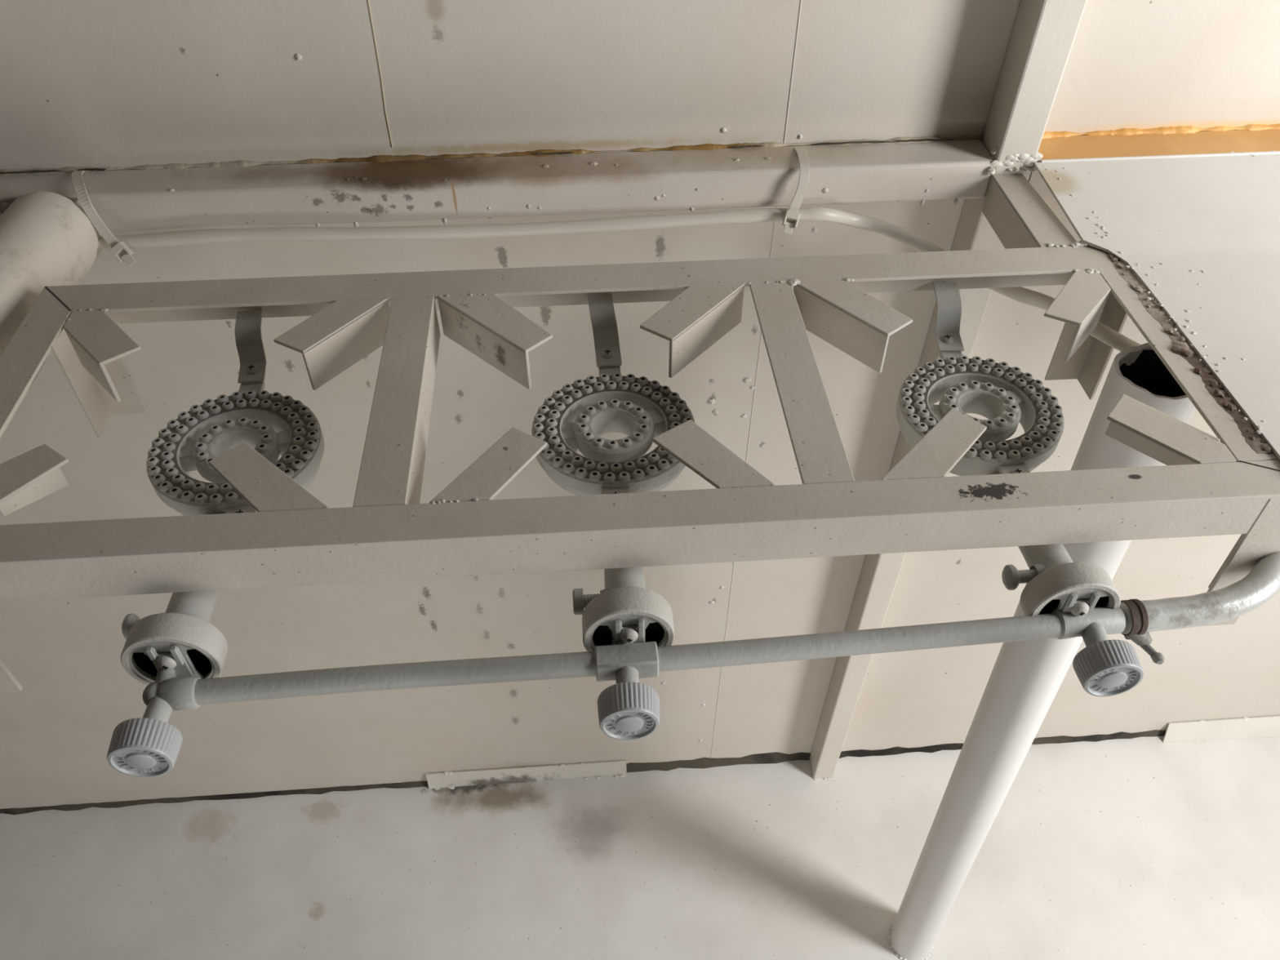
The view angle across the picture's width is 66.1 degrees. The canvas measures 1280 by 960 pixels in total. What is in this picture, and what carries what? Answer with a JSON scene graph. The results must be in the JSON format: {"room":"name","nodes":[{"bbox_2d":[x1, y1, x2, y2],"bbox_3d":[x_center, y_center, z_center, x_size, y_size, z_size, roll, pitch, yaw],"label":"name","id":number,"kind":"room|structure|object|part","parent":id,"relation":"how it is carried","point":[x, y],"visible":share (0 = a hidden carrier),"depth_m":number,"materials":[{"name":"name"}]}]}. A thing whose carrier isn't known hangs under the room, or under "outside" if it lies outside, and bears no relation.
{"room":"commercial kitchen","nodes":[
{"label":"commercial kitchen","id":0,"kind":"room"},
{"bbox_2d":[120,308,324,685],"bbox_3d":[-0.325,-0.006,0.768,0.133,0.063,0.356,5,48,4],"label":"gas burner","id":1,"kind":"object","parent":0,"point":[183,639],"visible":0.88,"depth_m":0.77,"materials":[{"name":"metal"}]},
{"bbox_3d":[-0.310,0.121,0.652,0.055,0.055,0.003,-3,45,-3],"label":"air plate","id":2,"kind":"part","parent":1,"relation":"part of","materials":[{"name":"grey metal"}]},
{"bbox_2d":[531,295,694,651],"bbox_3d":[-0.024,-0.021,0.783,0.133,0.063,0.357,5,48,4],"label":"gas burner","id":3,"kind":"object","parent":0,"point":[575,416],"visible":0.88,"depth_m":0.78,"materials":[{"name":"metal"}]},
{"bbox_3d":[-0.008,0.106,0.668,0.055,0.055,0.003,-3,45,-3],"label":"air plate","id":4,"kind":"part","parent":3,"relation":"part of","materials":[{"name":"grey metal"}]},
{"bbox_2d":[0,0,1279,808],"bbox_3d":[0.007,-0.315,1.026,4.200,2.665,0.024,-3,48,-3],"label":"wall","id":5,"kind":"structure","parent":0,"point":[87,83],"depth_m":1.19,"materials":[{"name":"beige paint"}]},
{"bbox_2d":[0,135,993,232],"bbox_3d":[-0.816,-0.259,0.954,2.345,0.054,0.053,-3,48,-3],"label":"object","id":6,"kind":"structure","parent":5,"relation":"attached to","point":[540,182],"depth_m":0.97,"materials":[{"name":"paint"}]},
{"bbox_2d":[0,191,101,355],"bbox_3d":[-0.586,-0.039,0.771,0.091,0.093,0.569,3,48,3],"label":"pipe stub","id":7,"kind":"object","parent":6,"relation":"attached to","point":[46,238],"visible":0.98,"depth_m":0.89,"materials":[{"name":"paint"}]},
{"bbox_2d":[71,169,136,266],"bbox_3d":[-0.524,-0.256,0.952,0.022,0.064,0.103,-29,54,-24],"label":"cable tie","id":8,"kind":"object","parent":6,"relation":"attached to","point":[120,251],"visible":1,"depth_m":0.94,"materials":[{"name":"plastic"}]},
{"bbox_2d":[97,206,1141,351],"bbox_3d":[0.486,-0.143,0.958,2.067,0.141,0.223,4,48,3],"label":"hose","id":9,"kind":"object","parent":6,"relation":"hanging from","point":[1101,332],"visible":0.85,"depth_m":0.97,"materials":[{"name":"rubber"}]},
{"bbox_2d":[782,146,809,235],"bbox_3d":[0.158,-0.294,0.989,0.020,0.057,0.085,8,48,7],"label":"cable tie","id":10,"kind":"object","parent":6,"relation":"attached to","point":[790,220],"visible":1,"depth_m":0.98,"materials":[{"name":"plastic"}]},
{"bbox_2d":[0,729,1165,814],"bbox_3d":[0.005,0.579,2.005,4.000,0.034,0.021,-3,48,-3],"label":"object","id":11,"kind":"structure","parent":5,"relation":"attached to","point":[770,757],"depth_m":2.01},
{"bbox_2d":[1028,123,1279,197],"bbox_3d":[1.149,-0.365,1.049,1.515,0.049,0.051,-3,48,-3],"label":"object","id":12,"kind":"structure","parent":5,"relation":"attached to","point":[1180,140],"depth_m":1.01,"materials":[{"name":"paint"}]},
{"bbox_2d":[1034,149,1279,460],"bbox_3d":[1.065,-0.192,0.862,1.319,0.023,0.451,-3,48,-3],"label":"panel","id":13,"kind":"object","parent":12,"relation":"on","point":[1201,233],"visible":1,"depth_m":0.89,"materials":[{"name":"paint"}]},
{"bbox_2d":[0,735,1279,959],"bbox_3d":[0.103,1.606,1.112,4.600,0.020,2.844,-3,48,-3],"label":"floor","id":14,"kind":"structure","parent":0,"point":[1139,848],"depth_m":1.88,"materials":[{"name":"paint"}]},
{"bbox_2d":[426,760,626,790],"bbox_3d":[-0.227,0.595,1.982,0.400,0.050,0.019,-3,48,-3],"label":"strip","id":15,"kind":"object","parent":14,"relation":"on","point":[449,780],"visible":1,"depth_m":1.98,"materials":[{"name":"paint"}]},
{"bbox_2d":[809,0,1087,780],"bbox_3d":[0.373,-0.288,1.044,0.055,2.626,0.054,-3,48,-3],"label":"square post","id":16,"kind":"object","parent":14,"relation":"on","point":[1044,33],"visible":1,"depth_m":1.03,"materials":[{"name":"paint"}]},
{"bbox_2d":[0,165,1279,692],"bbox_3d":[-0.016,-0.079,0.860,0.984,0.172,0.469,-3,48,-3],"label":"frame","id":17,"kind":"object","parent":16,"relation":"attached to","point":[1206,486],"visible":1,"depth_m":0.70,"materials":[{"name":"paint"}]},
{"bbox_3d":[-0.473,0.096,0.687,0.030,0.142,0.030,-3,45,-3],"label":"corner leg","id":18,"kind":"part","parent":17,"relation":"part of","materials":[{"name":"paint"}]},
{"bbox_3d":[-0.484,-0.040,0.747,0.035,0.040,0.246,-3,45,-3],"label":"rail","id":19,"kind":"part","parent":17,"relation":"part of","materials":[{"name":"metal"}]},
{"bbox_3d":[-0.490,-0.102,0.884,0.036,0.138,0.036,-3,45,-3],"label":"corner leg","id":20,"kind":"part","parent":17,"relation":"part of","materials":[{"name":"paint"}]},
{"bbox_3d":[-0.046,-0.163,0.871,0.934,0.040,0.039,-3,45,-3],"label":"rail","id":21,"kind":"part","parent":17,"relation":"part of","materials":[{"name":"metal"}]},
{"bbox_2d":[106,606,1143,777],"bbox_3d":[0.005,0.133,0.650,0.677,0.043,0.068,-3,48,-3],"label":"gas manifold","id":22,"kind":"object","parent":17,"relation":"attached to","point":[148,745],"visible":1,"depth_m":0.65,"materials":[{"name":"grey metal"}]},
{"bbox_3d":[-0.310,0.168,0.616,0.040,0.040,0.022,-3,45,-3],"label":"control knob","id":23,"kind":"part","parent":22,"relation":"part of","materials":[{"name":"plastic"}]},
{"bbox_3d":[-0.311,0.152,0.632,0.016,0.016,0.028,1,48,1],"label":"valve stem","id":24,"kind":"part","parent":22,"relation":"part of","materials":[{"name":"grey metal"}]},
{"bbox_3d":[-0.008,0.133,0.651,0.016,0.016,0.028,-3,45,-3],"label":"valve stem","id":25,"kind":"part","parent":22,"relation":"part of","materials":[{"name":"grey metal"}]},
{"bbox_3d":[-0.007,0.149,0.635,0.040,0.040,0.022,-3,45,-3],"label":"control knob","id":26,"kind":"part","parent":22,"relation":"part of","materials":[{"name":"plastic"}]},
{"bbox_3d":[0.313,0.110,0.674,0.017,0.016,0.028,-3,45,-3],"label":"valve stem","id":27,"kind":"part","parent":22,"relation":"part of","materials":[{"name":"grey metal"}]},
{"bbox_3d":[0.314,0.126,0.658,0.040,0.040,0.022,-3,45,-3],"label":"control knob","id":28,"kind":"part","parent":22,"relation":"part of","materials":[{"name":"plastic"}]},
{"bbox_3d":[-0.002,0.034,0.671,0.984,0.040,0.034,-3,45,-3],"label":"rail","id":29,"kind":"part","parent":17,"relation":"part of","materials":[{"name":"metal"}]},
{"bbox_3d":[0.377,-0.246,0.957,0.036,0.042,0.138,-3,45,-3],"label":"wall arm","id":30,"kind":"part","parent":17,"relation":"part of","materials":[{"name":"paint"}]},
{"bbox_3d":[0.429,-0.144,0.934,0.036,0.148,0.036,-3,45,-3],"label":"corner leg","id":31,"kind":"part","parent":17,"relation":"part of","materials":[{"name":"paint"}]},
{"bbox_3d":[0.434,-0.088,0.792,0.046,0.036,0.246,-3,45,-3],"label":"rail","id":32,"kind":"part","parent":17,"relation":"part of","materials":[{"name":"metal"}]},
{"bbox_3d":[0.446,0.050,0.734,0.038,0.144,0.038,-3,45,-3],"label":"corner leg","id":33,"kind":"part","parent":17,"relation":"part of","materials":[{"name":"paint"}]},
{"bbox_2d":[888,342,1195,959],"bbox_3d":[0.469,0.372,1.312,0.148,1.345,0.083,34,56,27],"label":"pipe","id":34,"kind":"object","parent":14,"relation":"on","point":[1026,677],"visible":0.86,"depth_m":1.19,"materials":[{"name":"metal"}]},
{"bbox_2d":[1162,715,1279,742],"bbox_3d":[1.345,0.513,2.055,0.505,0.055,0.026,-3,48,-3],"label":"strip","id":35,"kind":"object","parent":14,"relation":"on","point":[1269,726],"visible":1,"depth_m":2.05,"materials":[{"name":"paint"}]},
{"bbox_2d":[896,281,1120,639],"bbox_3d":[0.289,-0.037,0.799,0.135,0.063,0.356,-12,49,-10],"label":"gas burner","id":36,"kind":"object","parent":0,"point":[1005,395],"visible":0.85,"depth_m":0.80,"materials":[{"name":"metal"}]},
{"bbox_3d":[0.301,0.090,0.683,0.055,0.055,0.003,-3,45,-3],"label":"air plate","id":37,"kind":"part","parent":36,"relation":"part of","materials":[{"name":"grey metal"}]},
{"bbox_2d":[1120,551,1279,664],"bbox_3d":[0.929,0.085,0.882,1.219,0.299,0.113,-8,48,-7],"label":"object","id":38,"kind":"object","parent":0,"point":[1261,584],"visible":0.95,"depth_m":0.69,"materials":[{"name":"grey metal"}]}
]}

